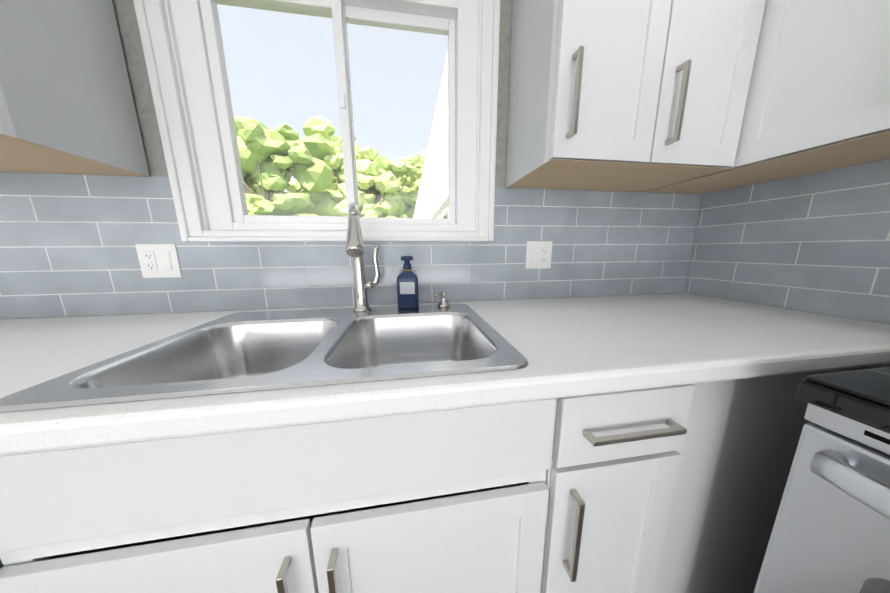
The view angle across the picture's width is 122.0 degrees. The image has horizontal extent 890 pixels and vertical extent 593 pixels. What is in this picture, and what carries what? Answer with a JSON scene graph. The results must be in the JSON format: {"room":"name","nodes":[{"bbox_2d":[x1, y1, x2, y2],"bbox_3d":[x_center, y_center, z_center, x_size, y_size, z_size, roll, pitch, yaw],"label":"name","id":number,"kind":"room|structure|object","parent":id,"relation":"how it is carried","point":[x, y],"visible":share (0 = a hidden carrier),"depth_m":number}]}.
{"room":"kitchen","nodes":[
{"label":"kitchen","id":0,"kind":"room"},
{"bbox_2d":[14,0,684,318],"bbox_3d":[-1.695,-0.176,0.830,6.211,2.334,0.160,-2,11,-9],"label":"wall","id":1,"kind":"structure","parent":0,"point":[130,37],"depth_m":0.81},
{"bbox_2d":[0,0,149,176],"bbox_3d":[-1.422,-0.812,0.476,1.029,0.953,0.356,-2,11,-9],"label":"upper cabinet","id":2,"kind":"object","parent":1,"relation":"attached to","point":[67,105],"visible":1,"depth_m":0.63},
{"bbox_2d":[0,172,182,242],"bbox_3d":[-1.423,-0.275,0.767,1.039,0.210,0.008,-2,11,-9],"label":"wall tile","id":3,"kind":"structure","parent":1,"relation":"attached to","point":[40,207],"depth_m":0.80},
{"bbox_2d":[133,0,499,241],"bbox_3d":[-0.366,-0.690,0.907,1.117,0.958,0.144,-2,11,-9],"label":"kitchen window","id":4,"kind":"structure","parent":1,"relation":"in","point":[183,48],"depth_m":0.88},
{"bbox_2d":[0,241,692,318],"bbox_3d":[-0.377,-0.087,0.966,3.154,0.248,0.008,-2,11,-9],"label":"wall tile","id":5,"kind":"structure","parent":1,"relation":"attached to","point":[50,279],"depth_m":0.94},
{"bbox_2d":[135,244,181,277],"bbox_3d":[-0.991,-0.123,0.853,0.117,0.117,0.011,-2,11,-9],"label":"electrical outlet","id":6,"kind":"object","parent":5,"relation":"attached to","point":[158,260],"visible":1,"depth_m":0.85},
{"bbox_2d":[525,241,551,268],"bbox_3d":[0.405,-0.178,1.061,0.117,0.117,0.011,-2,11,-9],"label":"electrical outlet","id":7,"kind":"object","parent":5,"relation":"attached to","point":[538,254],"visible":1,"depth_m":1.06},
{"bbox_2d":[492,188,701,241],"bbox_3d":[0.689,-0.350,1.083,0.994,0.210,0.008,-2,11,-9],"label":"wall tile","id":8,"kind":"structure","parent":1,"relation":"attached to","point":[521,214],"depth_m":1.07},
{"bbox_2d":[506,0,765,191],"bbox_3d":[0.555,-0.882,0.772,0.645,0.953,0.356,-2,11,-9],"label":"upper cabinet","id":9,"kind":"object","parent":1,"relation":"attached to","point":[626,95],"visible":1,"depth_m":0.69},
{"bbox_2d":[684,159,889,324],"bbox_3d":[1.638,0.182,-1.175,0.160,2.334,4.877,-2,11,-9],"label":"wall","id":10,"kind":"structure","parent":0,"point":[774,306],"depth_m":0.91},
{"bbox_2d":[643,0,889,193],"bbox_3d":[1.112,-0.793,0.285,0.359,0.953,1.499,-2,11,-9],"label":"upper cabinet","id":11,"kind":"object","parent":10,"relation":"attached to","point":[818,97],"visible":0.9,"depth_m":0.64},
{"bbox_2d":[685,159,889,323],"bbox_3d":[1.316,-0.087,0.341,0.008,0.459,1.718,-2,11,-9],"label":"wall tile","id":12,"kind":"structure","parent":10,"relation":"attached to","point":[818,242],"depth_m":0.85},
{"bbox_3d":[-1.317,1.457,-1.314,6.211,0.080,5.037,-2,11,-9],"label":"floor","id":13,"kind":"structure","parent":0,"visible":0},
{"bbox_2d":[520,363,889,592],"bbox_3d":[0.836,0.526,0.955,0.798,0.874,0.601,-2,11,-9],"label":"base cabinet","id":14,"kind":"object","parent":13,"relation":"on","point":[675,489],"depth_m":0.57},
{"bbox_2d":[0,293,889,455],"bbox_3d":[-0.322,0.118,0.675,3.144,0.045,0.646,-2,11,-9],"label":"countertop","id":15,"kind":"structure","parent":14,"relation":"on","point":[571,346],"depth_m":0.51},
{"bbox_2d":[0,304,527,411],"bbox_3d":[-0.286,0.192,0.683,0.838,0.205,0.552,-2,11,-9],"label":"sink","id":16,"kind":"object","parent":15,"relation":"in","point":[249,351],"visible":0.5,"depth_m":0.67},
{"bbox_2d":[346,203,379,311],"bbox_3d":[-0.265,-0.109,0.768,0.102,0.352,0.249,-2,11,-9],"label":"faucet","id":17,"kind":"object","parent":16,"relation":"on","point":[354,244],"visible":1,"depth_m":0.84},
{"bbox_2d":[397,256,418,308],"bbox_3d":[-0.136,-0.053,0.900,0.076,0.190,0.051,-1,11,-3],"label":"soap bottle","id":18,"kind":"object","parent":16,"relation":"on","point":[407,289],"visible":1,"depth_m":0.88},
{"bbox_2d":[434,291,449,307],"bbox_3d":[-0.011,0.010,0.921,0.064,0.058,0.064,-2,11,-9],"label":"soap pump","id":19,"kind":"object","parent":16,"relation":"on","point":[443,303],"visible":1,"depth_m":0.92},
{"bbox_2d":[754,367,889,592],"bbox_3d":[0.975,0.516,0.155,0.756,1.189,0.760,-2,11,-9],"label":"range","id":20,"kind":"object","parent":13,"relation":"on","point":[830,533],"visible":1,"depth_m":0.39},
{"label":"outside","id":21,"kind":"structure","parent":0,"visible":0},
{"bbox_3d":[-4.700,-3.846,29.486,80.000,0.200,57.763,-2,11,-9],"label":"ground","id":22,"kind":"structure","parent":21,"visible":0},
{"bbox_2d":[234,116,426,217],"bbox_3d":[-8.625,-7.477,17.630,20.894,11.432,11.541,-2,11,-9],"label":"trees","id":23,"kind":"object","parent":22,"relation":"on","point":[374,190],"depth_m":14.14},
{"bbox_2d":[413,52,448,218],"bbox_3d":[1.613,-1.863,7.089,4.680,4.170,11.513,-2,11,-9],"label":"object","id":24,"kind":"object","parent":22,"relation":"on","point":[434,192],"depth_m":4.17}
]}

